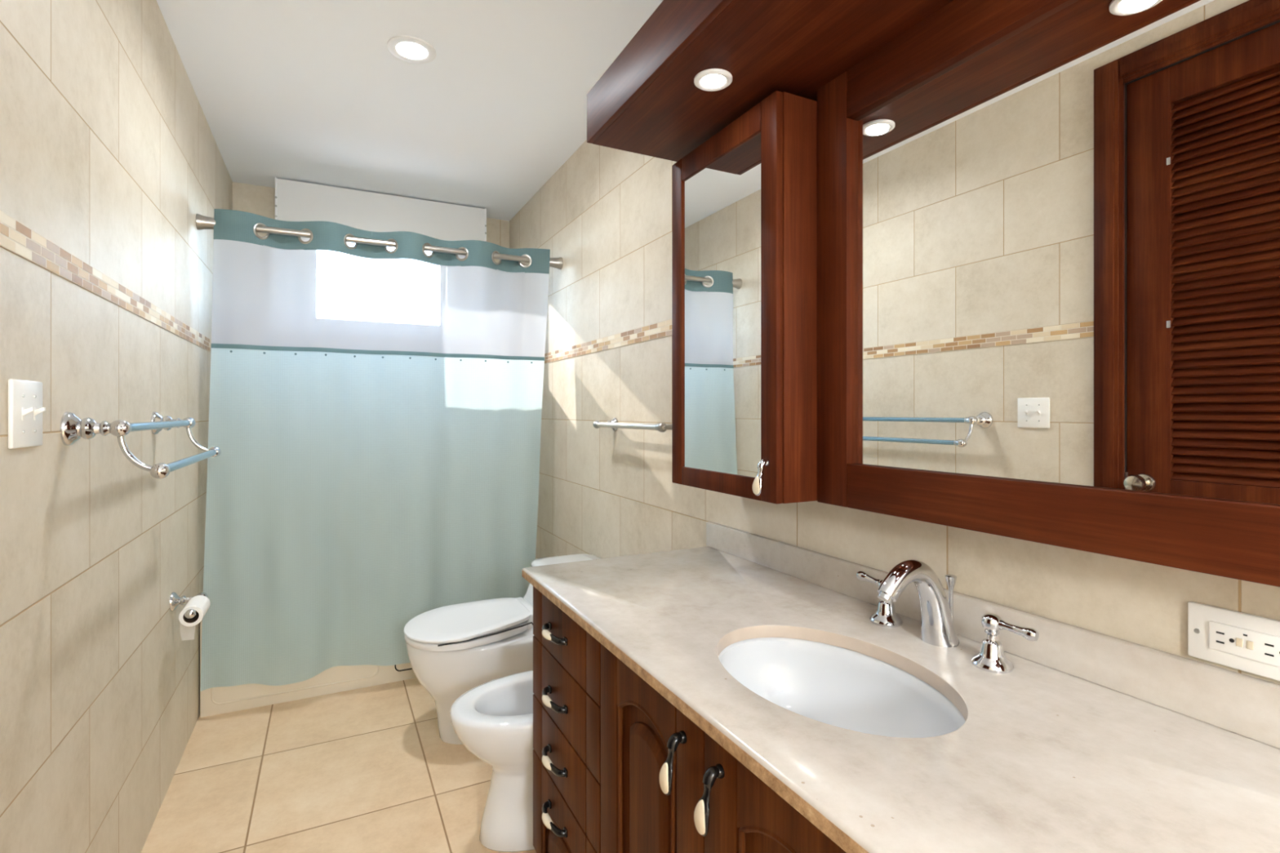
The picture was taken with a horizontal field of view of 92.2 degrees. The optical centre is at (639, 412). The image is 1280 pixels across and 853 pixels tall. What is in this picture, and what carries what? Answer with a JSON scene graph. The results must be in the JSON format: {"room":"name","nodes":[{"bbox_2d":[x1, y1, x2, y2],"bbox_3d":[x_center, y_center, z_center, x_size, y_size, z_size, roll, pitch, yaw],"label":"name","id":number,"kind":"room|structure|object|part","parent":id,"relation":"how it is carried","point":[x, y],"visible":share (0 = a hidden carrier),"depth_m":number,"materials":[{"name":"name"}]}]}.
{"room":"bathroom","nodes":[
{"label":"bathroom","id":0,"kind":"room"},
{"bbox_2d":[0,0,232,852],"bbox_3d":[-0.965,-0.011,0.748,0.122,2.462,5.706,0,0,-27],"label":"wall","id":1,"kind":"structure","parent":0,"point":[110,156],"depth_m":1.39,"materials":[{"name":"tile"}]},
{"bbox_2d":[8,378,45,448],"bbox_3d":[-1.041,0.003,1.054,0.021,0.114,0.118,0,0,-27],"label":"light switch","id":2,"kind":"object","parent":1,"relation":"attached to","point":[25,409],"visible":1,"depth_m":1.03,"materials":[{"name":"white plastic"}]},
{"bbox_2d":[60,411,221,479],"bbox_3d":[-1.218,0.069,1.564,0.166,0.140,0.748,0,0,-27],"label":"towel bar","id":3,"kind":"object","parent":1,"relation":"attached to","point":[73,428],"visible":1,"depth_m":1.27,"materials":[{"name":"silver metal"}]},
{"bbox_3d":[-1.105,0.033,1.240,0.075,0.068,0.068,0,0,-27],"label":"wall post","id":4,"kind":"part","parent":3,"relation":"part of","materials":[{"name":"silver metal"}]},
{"bbox_3d":[-1.035,0.077,1.276,0.100,0.124,0.049,0,0,-27],"label":"bracket arm","id":5,"kind":"part","parent":3,"relation":"part of","materials":[{"name":"silver metal"}]},
{"bbox_3d":[-1.217,0.033,1.564,0.020,0.020,0.640,0,0,-27],"label":"rail","id":6,"kind":"part","parent":3,"relation":"part of","materials":[{"name":"blue"}]},
{"bbox_3d":[-1.412,0.033,1.847,0.075,0.068,0.068,0,0,-27],"label":"wall post","id":7,"kind":"part","parent":3,"relation":"part of","materials":[{"name":"silver metal"}]},
{"bbox_3d":[-1.158,0.123,1.594,0.020,0.020,0.640,0,0,-27],"label":"rail","id":8,"kind":"part","parent":3,"relation":"part of","materials":[{"name":"blue"}]},
{"bbox_3d":[-1.341,0.077,1.882,0.100,0.124,0.049,0,0,-27],"label":"bracket arm","id":9,"kind":"part","parent":3,"relation":"part of","materials":[{"name":"silver metal"}]},
{"bbox_2d":[169,591,208,618],"bbox_3d":[-1.471,0.628,1.990,0.098,0.062,0.224,0,0,-27],"label":"paper holder","id":10,"kind":"object","parent":1,"relation":"attached to","point":[175,600],"visible":0.74,"depth_m":2.03,"materials":[{"name":"silver metal"}]},
{"bbox_3d":[-1.519,0.628,2.056,0.072,0.062,0.062,0,0,-27],"label":"wall post","id":11,"kind":"part","parent":10,"relation":"part of","materials":[{"name":"silver metal"}]},
{"bbox_2d":[178,595,210,640],"bbox_3d":[-1.433,0.664,1.984,0.063,0.113,0.130,0,0,-27],"label":"toilet paper roll","id":12,"kind":"object","parent":10,"relation":"on","point":[201,604],"visible":0.96,"depth_m":1.94,"materials":[{"name":"white paper"}]},
{"bbox_3d":[-1.441,0.628,2.000,0.037,0.037,0.215,0,0,-27],"label":"roll arm","id":13,"kind":"part","parent":10,"relation":"part of","materials":[{"name":"silver metal"}]},
{"bbox_2d":[195,213,563,269],"bbox_3d":[-1.075,-0.752,2.775,1.513,0.062,0.062,0,0,-27],"label":"curtain rod","id":14,"kind":"object","parent":1,"relation":"attached to","point":[202,222],"visible":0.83,"depth_m":2.71,"materials":[{"name":"silver metal"}]},
{"bbox_2d":[200,208,550,691],"bbox_3d":[-1.085,0.148,2.739,1.426,1.911,0.132,0,0,-27],"label":"shower curtain","id":15,"kind":"object","parent":14,"relation":"hanging from","point":[375,411],"visible":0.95,"depth_m":2.67,"materials":[{"name":"teal fabric"}]},
{"bbox_3d":[-1.087,-0.478,2.769,1.394,0.422,0.075,0,0,-27],"label":"sheer panel","id":16,"kind":"part","parent":15,"relation":"part of","materials":[{"name":"white fabric"}]},
{"bbox_3d":[-1.075,-0.752,2.775,1.453,0.027,0.027,0,0,-27],"label":"rod","id":17,"kind":"part","parent":14,"relation":"part of","materials":[{"name":"silver metal"}]},
{"bbox_2d":[141,677,536,852],"bbox_3d":[-0.239,1.270,1.120,1.753,0.100,5.916,0,0,-27],"label":"floor","id":18,"kind":"structure","parent":0,"point":[369,769],"depth_m":2.04,"materials":[{"name":"tile"}]},
{"bbox_2d":[200,558,537,717],"bbox_3d":[-1.303,1.020,3.226,1.505,0.400,0.969,0,0,-27],"label":"bathtub","id":19,"kind":"object","parent":18,"relation":"on","point":[219,700],"visible":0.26,"depth_m":2.61,"materials":[{"name":"ceramic"}]},
{"bbox_2d":[449,670,534,852],"bbox_3d":[-0.225,0.994,1.860,0.674,0.453,0.351,0,0,-27],"label":"bidet","id":20,"kind":"object","parent":18,"relation":"on","point":[493,720],"visible":0.35,"depth_m":1.72,"materials":[{"name":"white ceramic"}]},
{"bbox_2d":[403,553,599,744],"bbox_3d":[-0.502,0.922,2.418,0.798,0.596,0.410,0,0,-27],"label":"toilet","id":21,"kind":"object","parent":18,"relation":"on","point":[454,650],"visible":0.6,"depth_m":2.23,"materials":[{"name":"white ceramic"}]},
{"bbox_3d":[-0.649,0.814,2.344,0.465,0.041,0.384,0,0,-27],"label":"seat","id":22,"kind":"part","parent":21,"relation":"part of","materials":[{"name":"white plastic"}]},
{"bbox_3d":[-0.657,0.786,2.340,0.450,0.046,0.394,0,0,-27],"label":"lid","id":23,"kind":"part","parent":21,"relation":"part of","materials":[{"name":"white plastic"}]},
{"bbox_3d":[-0.505,1.028,2.417,0.773,0.384,0.372,0,0,-27],"label":"bowl","id":24,"kind":"part","parent":21,"relation":"part of","materials":[{"name":"white ceramic"}]},
{"bbox_3d":[-0.327,0.753,2.507,0.406,0.183,0.396,0,0,-27],"label":"tank","id":25,"kind":"part","parent":21,"relation":"part of","materials":[{"name":"white ceramic"}]},
{"bbox_3d":[-0.269,0.645,2.536,0.276,0.032,0.410,0,0,-27],"label":"tank lid","id":26,"kind":"part","parent":21,"relation":"part of","materials":[{"name":"white ceramic"}]},
{"bbox_2d":[533,586,846,852],"bbox_3d":[0.330,0.827,0.998,0.605,0.787,1.675,0,0,-27],"label":"vanity cabinet","id":27,"kind":"object","parent":18,"relation":"on","point":[618,767],"visible":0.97,"depth_m":1.14,"materials":[{"name":"brown wood"}]},
{"bbox_3d":[-0.208,0.950,1.436,0.037,0.016,0.130,0,0,-27],"label":"drawer pull","id":28,"kind":"part","parent":27,"relation":"part of","materials":[{"name":"grey metal"}]},
{"bbox_3d":[-0.208,0.815,1.436,0.037,0.016,0.130,0,0,-27],"label":"drawer pull","id":29,"kind":"part","parent":27,"relation":"part of","materials":[{"name":"grey metal"}]},
{"bbox_3d":[-0.208,0.672,1.436,0.037,0.016,0.130,0,0,-27],"label":"drawer pull","id":30,"kind":"part","parent":27,"relation":"part of","materials":[{"name":"grey metal"}]},
{"bbox_3d":[-0.208,0.518,1.436,0.037,0.016,0.130,0,0,-27],"label":"drawer pull","id":31,"kind":"part","parent":27,"relation":"part of","materials":[{"name":"grey metal"}]},
{"bbox_3d":[-0.174,1.016,1.429,0.022,0.253,0.448,0,0,-27],"label":"drawer","id":32,"kind":"part","parent":27,"relation":"part of","materials":[{"name":"brown wood"}]},
{"bbox_3d":[-0.173,0.815,1.429,0.020,0.142,0.448,0,0,-27],"label":"drawer","id":33,"kind":"part","parent":27,"relation":"part of","materials":[{"name":"brown wood"}]},
{"bbox_3d":[-0.173,0.665,1.429,0.020,0.150,0.448,0,0,-27],"label":"drawer","id":34,"kind":"part","parent":27,"relation":"part of","materials":[{"name":"brown wood"}]},
{"bbox_3d":[-0.173,0.511,1.429,0.020,0.149,0.448,0,0,-27],"label":"drawer","id":35,"kind":"part","parent":27,"relation":"part of","materials":[{"name":"brown wood"}]},
{"bbox_3d":[0.014,0.790,1.058,0.022,0.706,0.374,0,0,-27],"label":"cabinet door","id":36,"kind":"part","parent":27,"relation":"part of","materials":[{"name":"brown wood"}]},
{"bbox_3d":[0.050,0.527,0.925,0.039,0.088,0.031,0,0,-27],"label":"door pull","id":37,"kind":"part","parent":27,"relation":"part of","materials":[{"name":"grey metal"}]},
{"bbox_3d":[0.095,0.527,0.836,0.039,0.088,0.031,0,0,-27],"label":"door pull","id":38,"kind":"part","parent":27,"relation":"part of","materials":[{"name":"grey metal"}]},
{"bbox_3d":[0.184,0.790,0.720,0.022,0.706,0.373,0,0,-27],"label":"cabinet door","id":39,"kind":"part","parent":27,"relation":"part of","materials":[{"name":"brown wood"}]},
{"bbox_2d":[521,521,1279,852],"bbox_3d":[0.336,0.384,0.998,0.592,0.098,1.699,0,0,-27],"label":"countertop","id":40,"kind":"structure","parent":27,"relation":"on","point":[1092,742],"depth_m":0.81,"materials":[{"name":"beige stone"}]},
{"bbox_2d":[718,637,965,737],"bbox_3d":[0.298,0.503,0.980,0.325,0.140,0.460,0,0,-27],"label":"sink basin","id":41,"kind":"object","parent":40,"relation":"in","point":[835,686],"visible":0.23,"depth_m":1.11,"materials":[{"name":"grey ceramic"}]},
{"bbox_2d":[856,559,1039,673],"bbox_3d":[0.488,0.336,1.078,0.188,0.160,0.358,0,0,-27],"label":"faucet","id":42,"kind":"object","parent":40,"relation":"on","point":[937,628],"visible":1,"depth_m":1.07,"materials":[{"name":"silver metal"}]},
{"bbox_3d":[0.459,0.333,1.231,0.020,0.022,0.058,0,0,-27],"label":"lever","id":43,"kind":"part","parent":42,"relation":"part of","materials":[{"name":"silver metal"}]},
{"bbox_3d":[0.479,0.367,1.199,0.060,0.084,0.060,0,0,-27],"label":"handle","id":44,"kind":"part","parent":42,"relation":"part of","materials":[{"name":"silver metal"}]},
{"bbox_3d":[0.484,0.336,1.076,0.176,0.160,0.066,0,0,-27],"label":"spout","id":45,"kind":"part","parent":42,"relation":"part of","materials":[{"name":"silver metal"}]},
{"bbox_3d":[0.563,0.352,1.116,0.019,0.114,0.020,0,0,-27],"label":"lift rod","id":46,"kind":"part","parent":42,"relation":"part of","materials":[{"name":"silver metal"}]},
{"bbox_3d":[0.568,0.367,0.992,0.060,0.084,0.060,0,0,-27],"label":"handle","id":47,"kind":"part","parent":42,"relation":"part of","materials":[{"name":"silver metal"}]},
{"bbox_3d":[0.589,0.341,0.960,0.020,0.020,0.058,0,0,-34],"label":"lever","id":48,"kind":"part","parent":42,"relation":"part of","materials":[{"name":"silver metal"}]},
{"bbox_2d":[232,182,509,262],"bbox_3d":[-1.548,-0.011,3.711,1.753,2.462,0.112,0,0,-27],"label":"wall","id":49,"kind":"structure","parent":0,"point":[259,200],"depth_m":3.39,"materials":[{"name":"tile"}]},
{"bbox_2d":[274,177,486,241],"bbox_3d":[-1.468,-1.115,3.573,1.110,0.241,0.198,0,0,-27],"label":"box","id":50,"kind":"object","parent":49,"relation":"attached to","point":[295,201],"visible":0.77,"depth_m":3.46,"materials":[{"name":"white paint"}]},
{"bbox_3d":[-1.959,-1.121,3.327,0.010,0.231,0.194,0,0,-27],"label":"plate","id":51,"kind":"part","parent":50,"relation":"part of","materials":[{"name":"white plastic"}]},
{"bbox_3d":[-0.979,-1.121,3.822,0.010,0.231,0.194,0,0,-27],"label":"plate","id":52,"kind":"part","parent":50,"relation":"part of","materials":[{"name":"white plastic"}]},
{"bbox_2d":[300,236,466,258],"bbox_3d":[-1.512,-0.729,3.660,1.186,0.563,0.009,0,0,-27],"label":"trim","id":53,"kind":"structure","parent":49,"relation":"attached to","point":[304,239],"depth_m":3.47,"materials":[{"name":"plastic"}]},
{"bbox_2d":[155,0,663,221],"bbox_3d":[-0.239,-1.292,1.120,1.753,0.100,5.916,0,0,-27],"label":"ceiling","id":54,"kind":"structure","parent":0,"point":[312,91],"depth_m":2.33,"materials":[{"name":"paint"}]},
{"bbox_2d":[386,35,435,64],"bbox_3d":[-0.781,-1.238,2.110,0.158,0.008,0.158,0,0,-27],"label":"recessed light","id":55,"kind":"object","parent":54,"relation":"in","point":[409,49],"visible":1,"depth_m":2.10,"materials":[{"name":"white paint"}]},
{"bbox_2d":[509,139,1279,684],"bbox_3d":[0.491,-0.011,1.484,0.122,2.462,5.706,0,0,-27],"label":"wall","id":56,"kind":"structure","parent":0,"point":[604,492],"depth_m":2.27,"materials":[{"name":"tile"}]},
{"bbox_2d":[592,417,671,432],"bbox_3d":[-0.023,0.050,2.265,0.094,0.054,0.595,0,0,-27],"label":"towel bar","id":57,"kind":"object","parent":56,"relation":"attached to","point":[661,427],"visible":0.84,"depth_m":2.19,"materials":[{"name":"silver metal"}]},
{"bbox_3d":[-0.144,0.050,2.506,0.094,0.054,0.057,0,0,-27],"label":"wall post","id":58,"kind":"part","parent":57,"relation":"part of","materials":[{"name":"silver metal"}]},
{"bbox_3d":[-0.051,0.050,2.252,0.021,0.021,0.499,0,0,-27],"label":"rail","id":59,"kind":"part","parent":57,"relation":"part of","materials":[{"name":"silver metal"}]},
{"bbox_3d":[0.098,0.050,2.025,0.094,0.054,0.057,0,0,-27],"label":"wall post","id":60,"kind":"part","parent":57,"relation":"part of","materials":[{"name":"silver metal"}]},
{"bbox_2d":[671,90,817,503],"bbox_3d":[0.266,-0.241,1.524,0.245,0.868,0.442,0,0,-27],"label":"upper cabinet","id":61,"kind":"object","parent":56,"relation":"attached to","point":[744,199],"visible":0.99,"depth_m":1.38,"materials":[{"name":"brown wood"}]},
{"bbox_2d":[683,131,760,477],"bbox_3d":[0.193,-0.234,1.489,0.005,0.764,0.342,0,0,-27],"label":"mirror","id":62,"kind":"object","parent":61,"relation":"attached to","point":[722,193],"depth_m":1.47,"materials":[{"name":"silver mirror"}]},
{"bbox_3d":[0.258,0.138,1.306,0.034,0.077,0.027,0,0,-27],"label":"door pull","id":63,"kind":"part","parent":61,"relation":"part of","materials":[{"name":"silver metal"}]},
{"bbox_2d":[586,0,953,161],"bbox_3d":[0.499,-0.762,0.835,0.450,0.126,1.940,0,0,-27],"label":"wooden soffit","id":64,"kind":"structure","parent":56,"relation":"attached to","point":[648,102],"depth_m":1.24,"materials":[{"name":"brown wood"}]},
{"bbox_2d":[693,68,732,91],"bbox_3d":[0.153,-0.695,1.293,0.080,0.008,0.080,0,0,-27],"label":"soffit light","id":65,"kind":"object","parent":64,"relation":"attached to","point":[712,79],"visible":1,"depth_m":1.28,"materials":[{"name":"white paint"}]},
{"bbox_2d":[706,521,1279,748],"bbox_3d":[0.593,0.372,1.127,0.018,0.074,1.698,0,0,-27],"label":"backsplash","id":66,"kind":"structure","parent":56,"relation":"attached to","point":[1242,704],"depth_m":0.94,"materials":[{"name":"beige stone"}]},
{"bbox_2d":[817,0,1279,586],"bbox_3d":[0.735,-0.252,0.751,0.103,0.893,1.358,0,0,-27],"label":"wall mirror","id":67,"kind":"object","parent":56,"relation":"attached to","point":[1048,231],"visible":1,"depth_m":0.90,"materials":[{"name":"brown wood"}]},
{"bbox_3d":[0.734,-0.649,0.753,0.103,0.098,1.182,0,0,-27],"label":"frame rail","id":68,"kind":"part","parent":67,"relation":"part of","materials":[{"name":"brown wood"}]},
{"bbox_3d":[0.734,0.150,0.753,0.103,0.089,1.182,0,0,-27],"label":"frame rail","id":69,"kind":"part","parent":67,"relation":"part of","materials":[{"name":"brown wood"}]},
{"bbox_2d":[1187,601,1279,680],"bbox_3d":[0.771,0.294,0.784,0.012,0.074,0.120,0,0,-27],"label":"outlet plate","id":70,"kind":"object","parent":56,"relation":"attached to","point":[1244,642],"visible":1,"depth_m":0.79,"materials":[{"name":"white plastic"}]},
{"bbox_2d":[1208,620,1279,666],"bbox_3d":[0.769,0.294,0.783,0.004,0.037,0.072,0,0,-27],"label":"receptacle","id":71,"kind":"object","parent":70,"relation":"attached to","point":[1243,643],"depth_m":0.78,"materials":[{"name":"white plastic"}]}
]}

